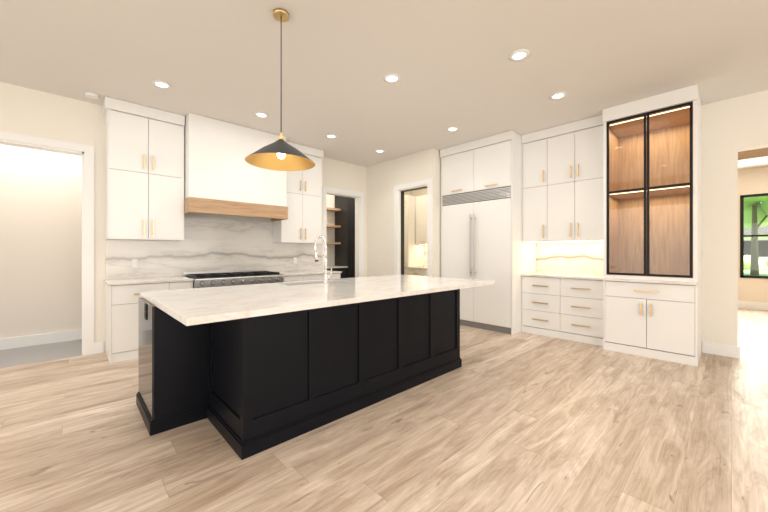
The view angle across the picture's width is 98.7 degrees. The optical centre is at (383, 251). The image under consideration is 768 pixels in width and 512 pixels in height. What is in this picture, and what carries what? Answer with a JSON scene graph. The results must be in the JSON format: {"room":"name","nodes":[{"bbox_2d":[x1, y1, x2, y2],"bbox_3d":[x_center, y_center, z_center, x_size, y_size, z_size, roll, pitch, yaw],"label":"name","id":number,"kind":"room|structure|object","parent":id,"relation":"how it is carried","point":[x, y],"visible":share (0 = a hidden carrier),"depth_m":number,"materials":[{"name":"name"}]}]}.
{"room":"kitchen","nodes":[
{"label":"kitchen","id":0,"kind":"room"},
{"bbox_2d":[0,339,81,367],"bbox_3d":[-3.491,1.330,5.386,10.750,0.120,1.620,0,0,-43],"label":"floor","id":1,"kind":"structure","parent":0,"point":[33,354],"depth_m":4.13,"materials":[{"name":"grey"}]},
{"bbox_2d":[327,266,347,277],"bbox_3d":[-1.593,0.810,7.736,1.450,0.920,0.580,0,0,-43],"label":"base cabinets","id":2,"kind":"object","parent":1,"relation":"on","point":[343,269],"visible":0.06,"depth_m":7.94,"materials":[{"name":"black"}]},
{"bbox_2d":[335,196,354,277],"bbox_3d":[-0.713,-0.105,8.593,0.995,2.750,0.548,0,0,-43],"label":"tall cabinet","id":3,"kind":"object","parent":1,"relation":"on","point":[345,237],"visible":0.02,"depth_m":8.14,"materials":[{"name":"black wood"}]},
{"bbox_2d":[0,144,81,349],"bbox_3d":[-4.833,-0.295,4.526,7.620,3.130,0.240,0,0,-44],"label":"wall","id":4,"kind":"structure","parent":0,"point":[40,247],"depth_m":4.50,"materials":[{"name":"white paint"}]},
{"bbox_2d":[0,82,366,351],"bbox_3d":[-3.602,-0.295,4.268,9.050,3.130,0.150,0,0,-43],"label":"wall","id":5,"kind":"structure","parent":0,"point":[30,112],"depth_m":4.14,"materials":[{"name":"white paint"}]},
{"bbox_2d":[0,131,93,354],"bbox_3d":[-4.179,-0.025,3.706,1.380,2.590,0.170,0,0,-44],"label":"door frame","id":6,"kind":"structure","parent":5,"relation":"attached to","point":[86,152],"depth_m":4.07,"materials":[{"name":"white wood"}]},
{"bbox_2d":[103,96,184,240],"bbox_3d":[-3.143,-1.008,4.346,0.833,1.696,0.363,0,0,-43],"label":"upper cabinet","id":7,"kind":"object","parent":5,"relation":"attached to","point":[144,172],"visible":1,"depth_m":4.21,"materials":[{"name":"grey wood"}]},
{"bbox_2d":[105,216,321,278],"bbox_3d":[-2.376,-0.089,5.311,3.225,0.877,0.020,0,0,-43],"label":"backsplash","id":8,"kind":"structure","parent":5,"relation":"attached to","point":[206,244],"depth_m":5.05,"materials":[{"name":"white stone"}]},
{"bbox_2d":[132,259,137,267],"bbox_3d":[-3.318,0.152,4.397,0.070,0.115,0.008,0,0,-43],"label":"outlet","id":9,"kind":"object","parent":8,"relation":"attached to","point":[134,263],"visible":1,"depth_m":4.39,"materials":[{"name":"white plastic"}]},
{"bbox_2d":[184,113,287,221],"bbox_3d":[-2.258,-1.193,5.049,1.412,1.326,0.563,0,0,-43],"label":"range hood","id":10,"kind":"object","parent":5,"relation":"attached to","point":[222,176],"visible":0.9,"depth_m":4.72,"materials":[{"name":"white paint"}]},
{"bbox_2d":[273,141,323,243],"bbox_3d":[-1.520,-1.008,5.887,0.804,1.696,0.363,0,0,-43],"label":"upper cabinet","id":11,"kind":"object","parent":5,"relation":"attached to","point":[302,223],"visible":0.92,"depth_m":5.79,"materials":[{"name":"grey wood"}]},
{"bbox_2d":[322,186,363,276],"bbox_3d":[-0.875,-0.005,6.842,1.050,2.550,0.170,0,0,-44],"label":"door frame","id":12,"kind":"structure","parent":5,"relation":"attached to","point":[359,196],"depth_m":7.08,"materials":[{"name":"white wood"}]},
{"bbox_2d":[327,194,334,265],"bbox_3d":[-1.244,-0.295,8.553,3.130,3.130,0.120,0,0,-44],"label":"wall","id":13,"kind":"structure","parent":0,"point":[330,233],"depth_m":8.36,"materials":[{"name":"white paint"}]},
{"bbox_2d":[327,207,340,244],"bbox_3d":[-1.552,-0.635,7.984,1.040,0.890,0.278,0,0,-43],"label":"pantry shelves","id":14,"kind":"object","parent":13,"relation":"attached to","point":[333,226],"visible":0.44,"depth_m":8.15,"materials":[{"name":"brown wood"}]},
{"bbox_2d":[0,308,767,511],"bbox_3d":[2.684,1.330,2.837,16.200,0.120,10.820,0,0,-43],"label":"floor","id":15,"kind":"structure","parent":0,"point":[516,422],"depth_m":2.18,"materials":[{"name":"beige wood"}]},
{"bbox_2d":[104,276,193,362],"bbox_3d":[-3.026,0.810,4.260,0.864,0.920,0.650,0,0,-43],"label":"base cabinet","id":16,"kind":"object","parent":15,"relation":"on","point":[122,296],"visible":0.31,"depth_m":3.89,"materials":[{"name":"grey wood"}]},
{"bbox_2d":[183,269,283,287],"bbox_3d":[-2.223,0.782,4.958,1.250,0.975,0.687,0,0,-43],"label":"range","id":17,"kind":"object","parent":15,"relation":"on","point":[224,278],"visible":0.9,"depth_m":4.78,"materials":[{"name":"silver metal"}]},
{"bbox_2d":[136,286,477,459],"bbox_3d":[-0.468,0.825,3.333,3.118,0.890,1.368,0,0,-43],"label":"kitchen island","id":18,"kind":"object","parent":15,"relation":"on","point":[250,370],"depth_m":2.43,"materials":[{"name":"black wood"}]},
{"bbox_2d":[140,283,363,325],"bbox_3d":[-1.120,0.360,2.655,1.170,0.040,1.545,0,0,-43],"label":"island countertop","id":19,"kind":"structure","parent":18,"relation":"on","point":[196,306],"depth_m":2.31,"materials":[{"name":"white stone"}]},
{"bbox_2d":[280,279,427,301],"bbox_3d":[-0.420,0.360,3.319,0.760,0.040,1.545,0,0,-43],"label":"island countertop","id":20,"kind":"structure","parent":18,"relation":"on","point":[370,291],"depth_m":3.00,"materials":[{"name":"white stone"}]},
{"bbox_2d":[296,282,307,285],"bbox_3d":[-0.787,0.487,3.706,0.784,0.237,0.344,0,0,-43],"label":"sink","id":21,"kind":"object","parent":20,"relation":"in","point":[297,283],"depth_m":3.76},
{"bbox_2d":[314,235,331,283],"bbox_3d":[-0.675,0.076,3.639,0.111,0.527,0.256,0,0,-43],"label":"island faucet","id":22,"kind":"object","parent":20,"relation":"on","point":[326,276],"visible":1,"depth_m":3.56,"materials":[{"name":"silver metal"}]},
{"bbox_2d":[279,270,341,281],"bbox_3d":[-1.391,0.810,5.812,1.122,0.920,0.650,0,0,-43],"label":"base cabinet","id":23,"kind":"object","parent":15,"relation":"on","point":[291,276],"visible":0.1,"depth_m":5.61,"materials":[{"name":"grey wood"}]},
{"bbox_2d":[404,245,426,275],"bbox_3d":[1.096,0.545,7.537,0.630,1.449,1.805,0,0,-43],"label":"base cabinet","id":24,"kind":"object","parent":15,"relation":"on","point":[420,271],"visible":0.15,"depth_m":7.59,"materials":[{"name":"grey wood"}]},
{"bbox_2d":[440,130,535,334],"bbox_3d":[1.806,-0.293,5.822,0.961,3.126,1.340,0,0,-43],"label":"refrigerator","id":25,"kind":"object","parent":15,"relation":"on","point":[481,209],"depth_m":5.38,"materials":[{"name":"grey"}]},
{"bbox_2d":[521,272,602,345],"bbox_3d":[2.787,0.810,5.036,0.620,0.920,1.140,0,0,-43],"label":"base cabinet","id":26,"kind":"object","parent":15,"relation":"on","point":[569,304],"visible":0.77,"depth_m":4.81,"materials":[{"name":"grey wood"}]},
{"bbox_2d":[603,84,701,365],"bbox_3d":[3.434,-0.293,4.238,0.780,3.126,0.896,0,0,-43],"label":"hutch","id":27,"kind":"object","parent":15,"relation":"on","point":[652,222],"visible":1,"depth_m":4.16,"materials":[{"name":"grey"}]},
{"bbox_2d":[0,0,767,169],"bbox_3d":[1.865,-1.920,3.700,16.200,0.120,13.200,0,0,-43],"label":"ceiling","id":28,"kind":"structure","parent":0,"point":[449,63],"depth_m":3.21,"materials":[{"name":"white paint"}]},
{"bbox_2d":[85,92,98,98],"bbox_3d":[-3.449,-1.845,3.896,0.130,0.030,0.130,0,0,-43],"label":"smoke detector","id":29,"kind":"object","parent":28,"relation":"attached to","point":[91,95],"visible":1,"depth_m":3.88,"materials":[{"name":"white plastic"}]},
{"bbox_2d":[151,80,171,88],"bbox_3d":[-2.465,-1.853,3.658,0.181,0.011,0.181,0,0,35],"label":"recessed light","id":30,"kind":"object","parent":28,"relation":"in","point":[158,83],"depth_m":3.66,"materials":[{"name":"white plastic"}]},
{"bbox_2d":[254,112,268,117],"bbox_3d":[-1.659,-1.853,4.464,0.181,0.011,0.181,0,0,35],"label":"recessed light","id":31,"kind":"object","parent":28,"relation":"in","point":[259,114],"depth_m":4.45,"materials":[{"name":"white plastic"}]},
{"bbox_2d":[245,8,314,170],"bbox_3d":[-0.803,-1.277,2.575,0.524,1.164,0.524,0,0,-43],"label":"pendant lamp","id":32,"kind":"object","parent":28,"relation":"hanging from","point":[280,154],"visible":1,"depth_m":2.60,"materials":[{"name":"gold metal"}]},
{"bbox_2d":[325,134,336,137],"bbox_3d":[-0.845,-1.853,5.292,0.181,0.011,0.181,0,0,35],"label":"recessed light","id":33,"kind":"object","parent":28,"relation":"in","point":[328,135],"depth_m":5.29,"materials":[{"name":"white plastic"}]},
{"bbox_2d":[383,73,400,82],"bbox_3d":[0.085,-1.853,3.527,0.181,0.011,0.181,0,0,35],"label":"recessed light","id":34,"kind":"object","parent":28,"relation":"in","point":[389,78],"depth_m":3.53,"materials":[{"name":"white"}]},
{"bbox_2d":[446,127,458,130],"bbox_3d":[1.036,-1.853,4.981,0.181,0.011,0.181,0,0,35],"label":"recessed light","id":35,"kind":"object","parent":28,"relation":"in","point":[449,128],"depth_m":4.98,"materials":[{"name":"white plastic"}]},
{"bbox_2d":[509,49,529,60],"bbox_3d":[1.277,-1.853,3.114,0.181,0.011,0.181,0,0,35],"label":"recessed light","id":36,"kind":"object","parent":28,"relation":"in","point":[519,54],"depth_m":3.11,"materials":[{"name":"white"}]},
{"bbox_2d":[549,92,566,99],"bbox_3d":[2.069,-1.853,3.921,0.181,0.011,0.181,0,0,35],"label":"recessed light","id":37,"kind":"object","parent":28,"relation":"in","point":[558,95],"depth_m":3.91,"materials":[{"name":"white plastic"}]},
{"bbox_2d":[738,148,767,162],"bbox_3d":[6.257,-1.675,5.028,0.300,0.369,8.680,0,0,-43],"label":"beam","id":38,"kind":"structure","parent":28,"relation":"attached to","point":[753,155],"depth_m":5.26,"materials":[{"name":"brown wood"}]},
{"bbox_2d":[367,148,438,276],"bbox_3d":[0.304,-0.295,6.616,0.150,3.130,1.820,0,0,-44],"label":"wall","id":39,"kind":"structure","parent":0,"point":[384,178],"depth_m":6.71,"materials":[{"name":"white paint"}]},
{"bbox_2d":[394,179,431,276],"bbox_3d":[0.586,-0.025,6.305,0.170,2.590,0.940,0,0,-44],"label":"door frame","id":40,"kind":"structure","parent":39,"relation":"attached to","point":[399,190],"depth_m":6.53,"materials":[{"name":"white wood"}]},
{"bbox_2d":[404,191,411,195],"bbox_3d":[0.232,-0.295,8.037,1.700,3.130,0.100,0,0,-44],"label":"wall","id":41,"kind":"structure","parent":0,"point":[408,192],"depth_m":8.33,"materials":[{"name":"white paint"}]},
{"bbox_2d":[412,188,426,195],"bbox_3d":[1.382,-0.295,7.805,0.150,3.130,1.820,0,0,-43],"label":"wall","id":42,"kind":"structure","parent":0,"point":[419,192],"depth_m":8.22,"materials":[{"name":"white paint"}]},
{"bbox_2d":[404,195,426,266],"bbox_3d":[1.096,-0.491,7.537,0.630,1.678,1.805,0,0,-43],"label":"upper cabinet","id":43,"kind":"object","parent":42,"relation":"attached to","point":[415,224],"visible":0.42,"depth_m":7.77,"materials":[{"name":"grey"}]},
{"bbox_2d":[439,150,440,276],"bbox_3d":[1.343,-0.295,6.430,1.100,3.130,0.120,0,0,-44],"label":"wall","id":44,"kind":"structure","parent":0,"point":[439,150],"depth_m":6.04,"materials":[{"name":"white paint"}]},
{"bbox_2d":[537,90,767,345],"bbox_3d":[4.785,-0.295,3.493,0.150,3.130,8.880,0,0,-43],"label":"wall","id":45,"kind":"structure","parent":0,"point":[732,128],"depth_m":4.04,"materials":[{"name":"white paint"}]},
{"bbox_2d":[521,114,602,242],"bbox_3d":[2.794,-1.005,5.043,0.600,1.702,1.140,0,0,-43],"label":"upper cabinet","id":46,"kind":"object","parent":45,"relation":"attached to","point":[562,183],"visible":0.85,"depth_m":4.82,"materials":[{"name":"grey wood"}]},
{"bbox_2d":[536,242,602,274],"bbox_3d":[3.004,0.096,5.243,0.020,0.507,1.140,0,0,-43],"label":"backsplash","id":47,"kind":"structure","parent":45,"relation":"attached to","point":[585,258],"depth_m":5.25,"materials":[{"name":"white stone"}]},
{"bbox_2d":[702,341,739,358],"bbox_3d":[4.143,1.200,4.061,0.038,0.140,0.323,0,0,-44],"label":"baseboard","id":48,"kind":"structure","parent":45,"relation":"attached to","point":[721,349],"depth_m":4.04,"materials":[{"name":"white wood"}]},
{"bbox_2d":[738,167,767,309],"bbox_3d":[8.508,-0.295,7.109,0.170,3.130,9.000,0,0,-43],"label":"wall","id":49,"kind":"structure","parent":0,"point":[752,293],"depth_m":7.35,"materials":[{"name":"beige paint"}]},
{"bbox_2d":[740,193,767,278],"bbox_3d":[8.662,-0.350,6.925,0.140,1.860,1.620,0,0,-43],"label":"window","id":50,"kind":"structure","parent":49,"relation":"in","point":[742,236],"depth_m":7.43,"materials":[{"name":"black metal"}]},
{"label":"outside","id":51,"kind":"structure","parent":0,"visible":0},
{"bbox_2d":[744,268,767,275],"bbox_3d":[43.569,1.445,27.560,78.850,0.250,100.000,0,0,-43],"label":"ground","id":52,"kind":"structure","parent":51,"point":[764,271],"depth_m":21.25,"materials":[{"name":"green plant"}]},
{"bbox_2d":[744,225,767,268],"bbox_3d":[38.874,-1.120,25.861,13.200,4.980,25.200,0,0,-43],"label":"house","id":53,"kind":"structure","parent":52,"relation":"on","point":[760,245],"depth_m":26.35,"materials":[{"name":"grey"}]},
{"bbox_2d":[744,196,767,275],"bbox_3d":[22.933,-3.608,15.814,21.140,10.418,17.022,0,0,-43],"label":"trees","id":54,"kind":"object","parent":52,"relation":"on","point":[754,255],"depth_m":17.64,"materials":[{"name":"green plant"}]}
]}

